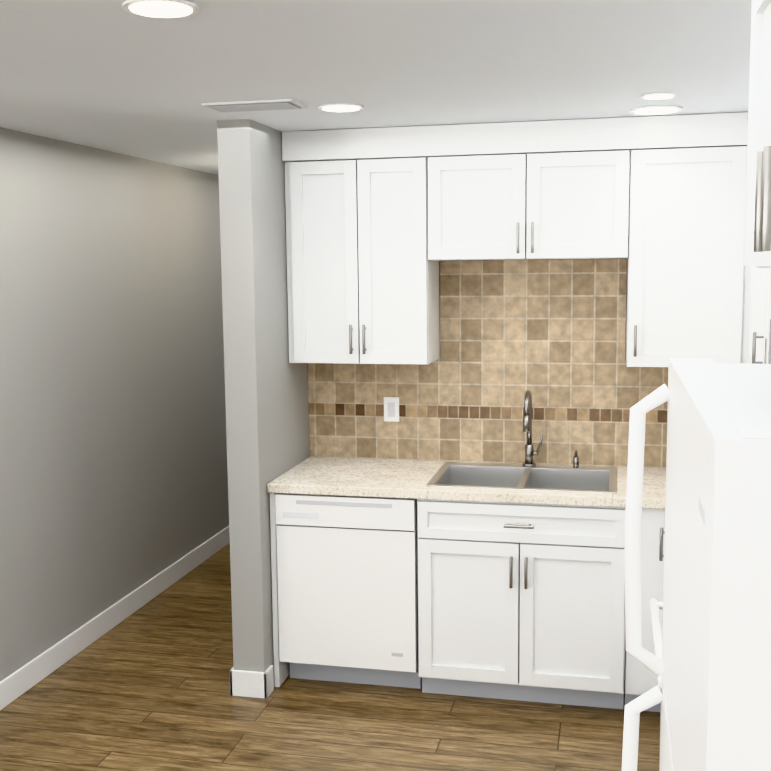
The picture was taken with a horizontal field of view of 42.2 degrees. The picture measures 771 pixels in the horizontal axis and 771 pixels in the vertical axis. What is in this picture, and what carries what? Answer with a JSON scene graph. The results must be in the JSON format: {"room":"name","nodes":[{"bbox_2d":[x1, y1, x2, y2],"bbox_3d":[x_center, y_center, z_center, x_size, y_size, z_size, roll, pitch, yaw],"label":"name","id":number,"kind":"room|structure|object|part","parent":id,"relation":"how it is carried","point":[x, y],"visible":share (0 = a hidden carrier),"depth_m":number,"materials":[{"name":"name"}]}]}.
{"room":"kitchen","nodes":[
{"label":"kitchen","id":0,"kind":"room"},
{"bbox_2d":[0,127,228,681],"bbox_3d":[-1.342,-0.044,5.738,0.150,2.430,5.100,1,7,13],"label":"wall","id":1,"kind":"structure","parent":0,"point":[113,468],"depth_m":5.01,"materials":[{"name":"grey paint"}]},
{"bbox_2d":[0,526,229,709],"bbox_3d":[-1.235,1.100,5.911,0.017,0.115,4.990,1,7,13],"label":"baseboard","id":2,"kind":"structure","parent":1,"relation":"attached to","point":[42,666],"depth_m":5.04,"materials":[{"name":"white wood"}]},
{"bbox_2d":[217,119,309,671],"bbox_3d":[-0.168,-0.098,6.074,0.140,2.430,3.920,1,7,13],"label":"wall","id":3,"kind":"structure","parent":0,"point":[267,409],"depth_m":4.22,"materials":[{"name":"grey paint"}]},
{"bbox_2d":[230,666,263,695],"bbox_3d":[-0.573,1.235,4.727,0.014,0.115,0.843,1,7,13],"label":"baseboard","id":4,"kind":"structure","parent":3,"relation":"attached to","point":[240,680],"depth_m":4.31,"materials":[{"name":"white wood"}]},
{"bbox_2d":[282,112,748,161],"bbox_3d":[0.322,-0.851,2.662,2.289,0.126,3.726,1,7,13],"label":"soffit","id":5,"kind":"structure","parent":3,"relation":"attached to","point":[655,132],"depth_m":4.17,"materials":[{"name":"white paint"}]},
{"bbox_2d":[0,543,660,770],"bbox_3d":[-2.340,1.631,2.505,7.580,0.100,12.600,1,7,13],"label":"floor","id":6,"kind":"structure","parent":0,"point":[145,687],"depth_m":4.08,"materials":[{"name":"brown wood"}]},
{"bbox_2d":[270,493,289,686],"bbox_3d":[-0.416,0.857,4.651,0.024,0.880,0.608,1,7,13],"label":"cabinet filler","id":7,"kind":"object","parent":6,"relation":"on","point":[281,672],"visible":0.29,"depth_m":4.37,"materials":[{"name":"white wood"}]},
{"bbox_2d":[275,493,421,688],"bbox_3d":[-0.103,0.865,4.569,0.619,0.877,0.630,1,7,13],"label":"dishwasher","id":8,"kind":"object","parent":6,"relation":"on","point":[347,572],"visible":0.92,"depth_m":4.27,"materials":[{"name":"white metal"}]},
{"bbox_2d":[417,499,625,708],"bbox_3d":[0.613,0.877,4.387,0.850,0.880,0.668,1,7,13],"label":"base cabinet","id":9,"kind":"object","parent":6,"relation":"on","point":[521,601],"visible":0.94,"depth_m":4.10,"materials":[{"name":"white wood"}]},
{"bbox_2d":[267,456,662,508],"bbox_3d":[0.679,0.420,4.331,2.289,0.040,0.638,1,7,13],"label":"countertop","id":10,"kind":"structure","parent":9,"relation":"on","point":[371,477],"depth_m":4.24,"materials":[{"name":"stone"}]},
{"bbox_2d":[426,390,616,493],"bbox_3d":[0.606,0.313,4.341,0.781,0.551,0.516,1,7,13],"label":"sink","id":11,"kind":"object","parent":10,"relation":"in","point":[528,474],"visible":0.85,"depth_m":4.51,"materials":[{"name":"silver metal"}]},
{"bbox_2d":[624,508,664,711],"bbox_3d":[1.421,0.886,4.234,0.786,0.880,0.610,1,7,13],"label":"base cabinet","id":12,"kind":"object","parent":6,"relation":"on","point":[640,678],"visible":0.15,"depth_m":4.00,"materials":[{"name":"white wood"}]},
{"bbox_2d":[659,468,665,491],"bbox_3d":[1.483,0.433,4.146,0.639,0.040,0.450,1,7,13],"label":"countertop","id":13,"kind":"structure","parent":12,"relation":"on","point":[662,471],"depth_m":4.29,"materials":[{"name":"stone"}]},
{"bbox_2d":[650,598,662,686],"bbox_3d":[1.103,0.924,2.759,0.713,1.165,0.764,1,7,13],"label":"range","id":14,"kind":"object","parent":6,"relation":"on","point":[655,605],"visible":0.04,"depth_m":2.88,"materials":[{"name":"white metal"}]},
{"bbox_2d":[659,527,664,560],"bbox_3d":[1.390,0.935,3.835,0.668,0.880,0.186,1,7,13],"label":"base cabinet","id":15,"kind":"object","parent":6,"relation":"on","point":[661,555],"visible":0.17,"depth_m":3.87,"materials":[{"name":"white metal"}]},
{"bbox_2d":[663,492,665,508],"bbox_3d":[1.327,0.518,3.459,0.639,0.040,0.789,1,7,13],"label":"countertop","id":16,"kind":"structure","parent":15,"relation":"on","point":[664,493],"depth_m":3.92,"materials":[{"name":"stone"}]},
{"bbox_2d":[621,358,770,770],"bbox_3d":[0.727,0.827,1.335,0.803,1.677,0.810,1,7,13],"label":"refrigerator","id":17,"kind":"object","parent":6,"relation":"on","point":[712,669],"visible":1,"depth_m":1.04,"materials":[{"name":"white metal"}]},
{"bbox_2d":[0,0,751,174],"bbox_3d":[-2.369,-0.881,2.202,7.580,0.100,12.600,1,7,13],"label":"ceiling","id":18,"kind":"structure","parent":0,"point":[111,75],"depth_m":2.95,"materials":[{"name":"white paint"}]},
{"bbox_2d":[122,0,198,17],"bbox_3d":[-0.509,-0.855,2.267,0.170,0.008,0.170,1,7,13],"label":"recessed light","id":19,"kind":"object","parent":18,"relation":"in","point":[165,8],"visible":0.96,"depth_m":2.25,"materials":[{"name":"white plastic"}]},
{"bbox_2d":[202,99,306,112],"bbox_3d":[-0.478,-1.021,3.660,0.340,0.011,0.180,1,7,13],"label":"ceiling vent","id":20,"kind":"object","parent":18,"relation":"in","point":[257,105],"visible":1,"depth_m":3.62,"materials":[{"name":"white metal"}]},
{"bbox_2d":[318,103,363,111],"bbox_3d":[-0.166,-1.034,3.726,0.170,0.008,0.170,1,7,13],"label":"recessed light","id":21,"kind":"object","parent":18,"relation":"in","point":[340,107],"visible":0.96,"depth_m":3.69,"materials":[{"name":"white plastic"}]},
{"bbox_2d":[629,105,682,114],"bbox_3d":[1.048,-1.066,3.875,0.200,0.008,0.200,1,7,13],"label":"recessed light","id":22,"kind":"object","parent":18,"relation":"in","point":[655,109],"visible":0.94,"depth_m":3.85,"materials":[{"name":"white plastic"}]},
{"bbox_2d":[641,92,675,99],"bbox_3d":[0.968,-1.026,3.547,0.120,0.008,0.120,1,7,13],"label":"recessed light","id":23,"kind":"object","parent":18,"relation":"in","point":[658,95],"visible":0.96,"depth_m":3.52,"materials":[{"name":"white plastic"}]},
{"bbox_2d":[439,258,627,360],"bbox_3d":[0.818,0.063,4.650,2.415,2.430,0.120,1,7,13],"label":"wall","id":24,"kind":"structure","parent":0,"point":[561,259],"depth_m":4.50,"materials":[{"name":"grey"}]},
{"bbox_2d":[285,157,439,364],"bbox_3d":[-0.103,-0.555,4.534,0.643,0.895,0.358,1,7,13],"label":"upper cabinet","id":25,"kind":"object","parent":24,"relation":"attached to","point":[365,280],"depth_m":4.40,"materials":[{"name":"white wood"}]},
{"bbox_3d":[-0.398,-0.564,4.632,0.024,0.895,0.298,1,7,13],"label":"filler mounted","id":26,"kind":"part","parent":25,"relation":"part of","materials":[{"name":"white wood"}]},
{"bbox_2d":[308,359,667,467],"bbox_3d":[0.739,0.122,4.606,2.279,0.482,0.010,1,7,13],"label":"backsplash","id":27,"kind":"structure","parent":24,"relation":"attached to","point":[461,409],"depth_m":4.66,"materials":[{"name":"tile"}]},
{"bbox_2d":[384,397,398,421],"bbox_3d":[0.029,0.114,4.757,0.074,0.116,0.008,1,7,13],"label":"electrical outlet","id":28,"kind":"object","parent":27,"relation":"attached to","point":[391,409],"visible":1,"depth_m":4.75,"materials":[{"name":"white plastic"}]},
{"bbox_2d":[428,150,629,260],"bbox_3d":[0.622,-0.769,4.343,0.844,0.440,0.358,1,7,13],"label":"upper cabinet","id":29,"kind":"object","parent":24,"relation":"attached to","point":[566,205],"visible":1,"depth_m":4.21,"materials":[{"name":"white wood"}]},
{"bbox_2d":[440,259,626,360],"bbox_3d":[0.665,-0.344,4.565,0.840,0.454,0.010,1,7,13],"label":"backsplash","id":30,"kind":"structure","parent":24,"relation":"attached to","point":[568,309],"depth_m":4.56,"materials":[{"name":"tile"}]},
{"bbox_2d":[626,146,750,366],"bbox_3d":[1.427,-0.531,4.188,0.798,0.895,0.358,1,7,13],"label":"upper cabinet","id":31,"kind":"object","parent":24,"relation":"attached to","point":[688,282],"visible":0.85,"depth_m":4.09,"materials":[{"name":"white wood"}]},
{"bbox_3d":[0.908,0.635,-0.114,0.120,2.430,9.200,1,7,13],"label":"wall","id":32,"kind":"structure","parent":0,"visible":0},
{"bbox_2d":[744,0,770,268],"bbox_3d":[0.809,-0.377,1.195,0.678,0.470,0.908,1,7,13],"label":"upper cabinet","id":33,"kind":"object","parent":32,"relation":"attached to","point":[757,247],"visible":1,"depth_m":1.60,"materials":[{"name":"white wood"}]},
{"bbox_2d":[748,266,767,363],"bbox_3d":[1.561,-0.484,3.788,0.358,0.895,0.480,1,7,13],"label":"upper cabinet","id":34,"kind":"object","parent":32,"relation":"attached to","point":[757,321],"visible":0.25,"depth_m":3.85,"materials":[{"name":"white wood"}]},
{"bbox_2d":[764,269,770,363],"bbox_3d":[1.440,-0.419,3.259,0.358,0.895,0.608,1,7,13],"label":"upper cabinet","id":35,"kind":"object","parent":32,"relation":"attached to","point":[768,295],"visible":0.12,"depth_m":3.56,"materials":[{"name":"white wood"}]},
{"bbox_2d":[766,296,770,363],"bbox_3d":[1.247,-0.109,2.643,0.454,0.425,0.738,1,7,13],"label":"over-the-range microwave","id":36,"kind":"object","parent":32,"relation":"attached to","point":[769,338],"visible":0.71,"depth_m":2.99,"materials":[{"name":"white"}]}
]}

